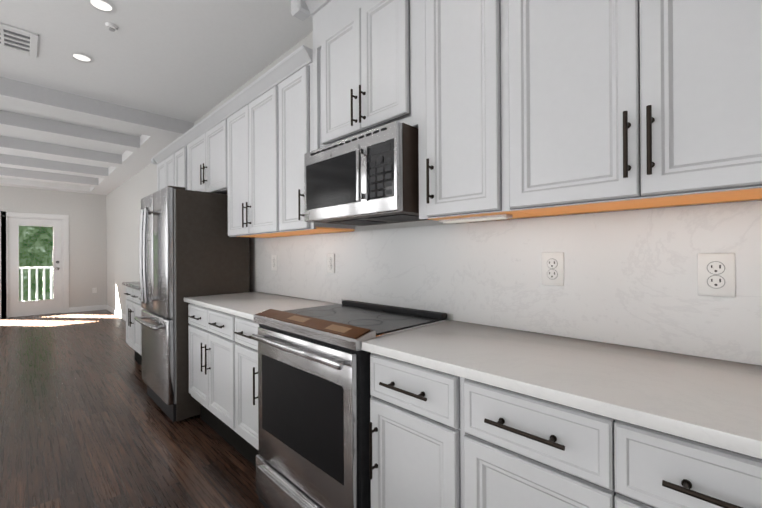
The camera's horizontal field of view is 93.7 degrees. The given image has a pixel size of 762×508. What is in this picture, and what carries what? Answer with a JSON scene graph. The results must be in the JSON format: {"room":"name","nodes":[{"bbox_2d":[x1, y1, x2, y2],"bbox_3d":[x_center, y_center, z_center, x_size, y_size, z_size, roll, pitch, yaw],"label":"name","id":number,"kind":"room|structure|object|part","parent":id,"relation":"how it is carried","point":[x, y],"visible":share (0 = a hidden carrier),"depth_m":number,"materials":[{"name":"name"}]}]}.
{"room":"kitchen","nodes":[
{"label":"kitchen","id":0,"kind":"room"},
{"bbox_2d":[0,186,106,307],"bbox_3d":[-7.869,-0.095,6.730,0.150,2.740,4.300,0,0,45],"label":"wall","id":1,"kind":"structure","parent":0,"point":[86,212],"depth_m":7.87,"materials":[{"name":"paint"}]},
{"bbox_2d":[0,211,5,318],"bbox_3d":[-7.820,0.220,6.704,0.083,2.110,1.100,0,0,45],"label":"wall","id":2,"kind":"structure","parent":1,"relation":"attached to","point":[1,213],"depth_m":7.01,"materials":[{"name":"paint"}]},
{"bbox_2d":[1,212,68,318],"bbox_3d":[-7.158,0.217,7.420,0.188,2.110,1.010,0,0,45],"label":"door","id":3,"kind":"structure","parent":1,"relation":"attached to","point":[12,306],"depth_m":7.34,"materials":[{"name":"paint"}]},
{"bbox_2d":[69,305,105,312],"bbox_3d":[-7.802,1.220,6.670,0.013,0.110,4.268,0,0,45],"label":"baseboard","id":4,"kind":"structure","parent":1,"relation":"attached to","point":[86,308],"depth_m":7.95,"materials":[{"name":"paint"}]},
{"bbox_2d":[0,309,265,507],"bbox_3d":[-3.023,1.290,1.948,13.750,0.100,4.600,0,0,45],"label":"floor","id":5,"kind":"structure","parent":0,"point":[86,421],"depth_m":2.43,"materials":[{"name":"brown wood"}]},
{"bbox_2d":[124,286,135,359],"bbox_3d":[-2.507,0.798,4.077,0.778,0.884,0.539,0,0,45],"label":"base cabinet","id":6,"kind":"object","parent":5,"relation":"on","point":[134,308],"depth_m":3.96,"materials":[{"name":"paint"}]},
{"bbox_2d":[136,289,143,364],"bbox_3d":[-2.040,0.795,3.616,0.686,0.884,0.539,0,0,45],"label":"base cabinet","id":7,"kind":"object","parent":5,"relation":"on","point":[138,292],"depth_m":3.75,"materials":[{"name":"paint"}]},
{"bbox_2d":[122,281,140,289],"bbox_3d":[-2.309,0.338,3.861,1.408,0.030,0.566,0,0,45],"label":"countertop","id":8,"kind":"structure","parent":7,"relation":"on","point":[136,285],"depth_m":3.92,"materials":[{"name":"stone"}]},
{"bbox_2d":[134,186,249,421],"bbox_3d":[-1.608,0.371,3.000,0.775,1.723,0.688,0,0,45],"label":"refrigerator","id":9,"kind":"object","parent":5,"relation":"on","point":[189,247],"visible":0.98,"depth_m":2.69,"materials":[{"name":"metal"}]},
{"bbox_2d":[188,303,258,466],"bbox_3d":[-0.828,0.786,2.394,1.156,0.883,0.572,0,0,45],"label":"base cabinet","id":10,"kind":"object","parent":5,"relation":"on","point":[223,369],"visible":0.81,"depth_m":2.17,"materials":[{"name":"paint"}]},
{"bbox_2d":[184,292,337,319],"bbox_3d":[-0.828,0.328,2.397,1.156,0.030,0.566,0,0,45],"label":"countertop","id":11,"kind":"structure","parent":10,"relation":"on","point":[248,305],"depth_m":2.29,"materials":[{"name":"stone"}]},
{"bbox_2d":[251,300,448,507],"bbox_3d":[-0.176,0.749,1.685,0.766,0.948,0.629,0,0,45],"label":"range","id":12,"kind":"object","parent":5,"relation":"on","point":[314,396],"visible":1,"depth_m":1.45,"materials":[{"name":"metal"}]},
{"bbox_2d":[369,353,440,507],"bbox_3d":[0.289,0.778,1.314,0.416,0.884,0.539,0,0,45],"label":"base cabinet","id":13,"kind":"object","parent":5,"relation":"on","point":[438,439],"depth_m":1.16,"materials":[{"name":"paint"}]},
{"bbox_2d":[441,372,761,507],"bbox_3d":[0.674,0.775,0.934,0.816,0.884,0.539,0,0,45],"label":"base cabinet","id":14,"kind":"object","parent":5,"relation":"on","point":[501,448],"depth_m":0.81,"materials":[{"name":"paint"}]},
{"bbox_2d":[361,320,761,458],"bbox_3d":[0.797,0.316,0.791,1.878,0.030,0.566,0,0,45],"label":"countertop","id":15,"kind":"structure","parent":14,"relation":"on","point":[713,402],"depth_m":0.90,"materials":[{"name":"stone"}]},
{"bbox_2d":[0,0,312,177],"bbox_3d":[-3.040,-1.550,1.952,13.750,0.100,4.600,0,0,45],"label":"ceiling","id":16,"kind":"structure","parent":0,"point":[192,61],"depth_m":2.65,"materials":[{"name":"paint"}]},
{"bbox_2d":[0,22,38,57],"bbox_3d":[-2.601,-1.494,2.454,0.390,0.013,0.350,0,0,45],"label":"ceiling vent","id":17,"kind":"object","parent":16,"relation":"in","point":[18,40],"visible":1,"depth_m":2.50,"materials":[{"name":"metal"}]},
{"bbox_2d":[0,177,89,193],"bbox_3d":[-7.706,-1.406,6.570,0.320,0.120,3.630,0,0,45],"label":"soffit","id":18,"kind":"structure","parent":16,"relation":"attached to","point":[11,182],"depth_m":7.25,"materials":[{"name":"paint"}]},
{"bbox_2d":[69,52,93,62],"bbox_3d":[-2.288,-1.498,2.732,0.149,0.004,0.149,0,0,6],"label":"recessed light","id":19,"kind":"object","parent":16,"relation":"in","point":[79,56],"depth_m":2.73,"materials":[{"name":"paint"}]},
{"bbox_2d":[0,77,193,140],"bbox_3d":[-3.785,-1.419,2.689,0.354,0.150,4.300,0,0,45],"label":"header beam","id":20,"kind":"structure","parent":16,"relation":"attached to","point":[23,96],"depth_m":3.47,"materials":[{"name":"paint"}]},
{"bbox_2d":[85,0,116,13],"bbox_3d":[-1.692,-1.503,2.161,0.149,0.004,0.149,0,0,6],"label":"recessed light","id":21,"kind":"object","parent":16,"relation":"in","point":[104,5],"depth_m":2.16,"materials":[{"name":"paint"}]},
{"bbox_2d":[105,22,117,31],"bbox_3d":[-1.776,-1.491,2.357,0.072,0.029,0.072,0,0,45],"label":"smoke detector","id":22,"kind":"object","parent":16,"relation":"attached to","point":[112,27],"visible":0.96,"depth_m":2.34,"materials":[{"name":"white plastic"}]},
{"bbox_2d":[89,135,172,194],"bbox_3d":[-4.468,-1.426,6.162,5.500,0.120,0.320,0,0,45],"label":"soffit","id":23,"kind":"structure","parent":16,"relation":"attached to","point":[136,162],"depth_m":5.47,"materials":[{"name":"paint"}]},
{"bbox_2d":[106,31,761,320],"bbox_3d":[-1.468,-0.137,3.533,13.750,2.740,0.150,0,0,45],"label":"wall","id":24,"kind":"structure","parent":0,"point":[123,209],"depth_m":6.26,"materials":[{"name":"paint"}]},
{"bbox_2d":[106,305,125,320],"bbox_3d":[-4.447,1.200,6.367,5.185,0.110,0.013,0,0,45],"label":"baseboard","id":25,"kind":"structure","parent":24,"relation":"attached to","point":[116,312],"depth_m":7.31,"materials":[{"name":"paint"}]},
{"bbox_2d":[155,145,170,190],"bbox_3d":[-2.180,-0.609,3.906,0.698,0.954,0.314,0,0,45],"label":"upper cabinet","id":26,"kind":"object","parent":24,"relation":"attached to","point":[163,160],"depth_m":3.82,"materials":[{"name":"paint"}]},
{"bbox_2d":[171,137,182,186],"bbox_3d":[-1.841,-0.612,3.572,0.406,0.954,0.314,0,0,45],"label":"upper cabinet","id":27,"kind":"object","parent":24,"relation":"attached to","point":[177,149],"depth_m":3.52,"materials":[{"name":"paint"}]},
{"bbox_2d":[183,109,222,193],"bbox_3d":[-1.387,-0.800,3.122,0.950,0.585,0.314,0,0,45],"label":"upper cabinet","id":28,"kind":"object","parent":24,"relation":"attached to","point":[202,147],"depth_m":2.96,"materials":[{"name":"paint"}]},
{"bbox_2d":[223,73,314,236],"bbox_3d":[-0.781,-0.620,2.524,0.826,0.954,0.314,0,0,45],"label":"upper cabinet","id":29,"kind":"object","parent":24,"relation":"attached to","point":[247,148],"depth_m":2.41,"materials":[{"name":"paint"}]},
{"bbox_2d":[271,45,354,232],"bbox_3d":[-0.406,-0.622,2.153,0.382,0.954,0.314,0,0,45],"label":"upper cabinet","id":30,"kind":"object","parent":24,"relation":"attached to","point":[292,81],"depth_m":2.06,"materials":[{"name":"paint"}]},
{"bbox_2d":[307,0,402,150],"bbox_3d":[-0.015,-0.950,1.766,0.719,0.851,0.313,0,0,45],"label":"upper cabinet","id":31,"kind":"object","parent":24,"relation":"attached to","point":[358,44],"depth_m":1.65,"materials":[{"name":"paint"}]},
{"bbox_2d":[304,121,431,225],"bbox_3d":[-0.038,-0.334,1.704,0.628,0.347,0.438,0,0,45],"label":"over-the-range microwave","id":32,"kind":"object","parent":31,"relation":"attached to","point":[369,177],"visible":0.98,"depth_m":1.48,"materials":[{"name":"metal"}]},
{"bbox_2d":[403,0,518,222],"bbox_3d":[0.370,-0.753,1.386,0.437,1.252,0.313,0,0,45],"label":"upper cabinet","id":33,"kind":"object","parent":24,"relation":"attached to","point":[445,89],"depth_m":1.31,"materials":[{"name":"paint"}]},
{"bbox_3d":[0.355,-0.135,1.373,0.288,0.015,0.054,0,0,45],"label":"under-cabinet light strip","id":34,"kind":"part","parent":33,"relation":"part of","materials":[{"name":"white plastic"}]},
{"bbox_2d":[255,201,761,365],"bbox_3d":[-0.480,0.089,2.439,6.010,0.439,0.016,0,0,45],"label":"backsplash","id":35,"kind":"structure","parent":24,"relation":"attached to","point":[631,278],"depth_m":1.28,"materials":[{"name":"stone"}]},
{"bbox_2d":[271,255,276,270],"bbox_3d":[-0.828,0.066,2.764,0.078,0.122,0.010,0,0,45],"label":"outlet","id":36,"kind":"object","parent":35,"relation":"attached to","point":[274,261],"visible":1,"depth_m":2.76,"materials":[{"name":"white plastic"}]},
{"bbox_2d":[327,254,334,272],"bbox_3d":[-0.320,0.058,2.262,0.078,0.122,0.010,0,0,45],"label":"outlet","id":37,"kind":"object","parent":35,"relation":"attached to","point":[330,263],"visible":1,"depth_m":2.25,"materials":[{"name":"white plastic"}]},
{"bbox_2d":[542,252,563,285],"bbox_3d":[0.633,0.055,1.320,0.078,0.122,0.010,0,0,45],"label":"outlet","id":38,"kind":"object","parent":35,"relation":"attached to","point":[552,268],"visible":1,"depth_m":1.32,"materials":[{"name":"white plastic"}]},
{"bbox_2d":[697,253,735,296],"bbox_3d":[0.947,0.059,1.010,0.078,0.122,0.010,0,0,45],"label":"outlet","id":39,"kind":"object","parent":35,"relation":"attached to","point":[716,274],"visible":1,"depth_m":1.01,"materials":[{"name":"white plastic"}]},
{"bbox_2d":[483,0,761,217],"bbox_3d":[0.755,-0.768,1.006,0.795,1.228,0.313,0,0,45],"label":"upper cabinet","id":40,"kind":"object","parent":24,"relation":"attached to","point":[524,108],"depth_m":0.93,"materials":[{"name":"paint"}]},
{"label":"outside","id":41,"kind":"structure","parent":0,"visible":0},
{"bbox_3d":[-8.152,1.339,8.282,2.450,0.080,5.500,0,0,45],"label":"deck","id":42,"kind":"object","parent":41,"visible":0},
{"bbox_2d":[19,266,52,300],"bbox_3d":[-8.209,0.775,8.335,0.090,1.050,5.300,0,0,45],"label":"railing","id":43,"kind":"object","parent":42,"relation":"on","point":[29,277],"depth_m":8.41,"materials":[{"name":"paint"}]},
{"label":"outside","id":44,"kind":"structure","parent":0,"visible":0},
{"bbox_2d":[19,226,52,300],"bbox_3d":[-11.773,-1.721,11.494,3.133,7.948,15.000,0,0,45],"label":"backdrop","id":45,"kind":"structure","parent":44,"point":[28,256],"depth_m":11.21,"materials":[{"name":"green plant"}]}
]}

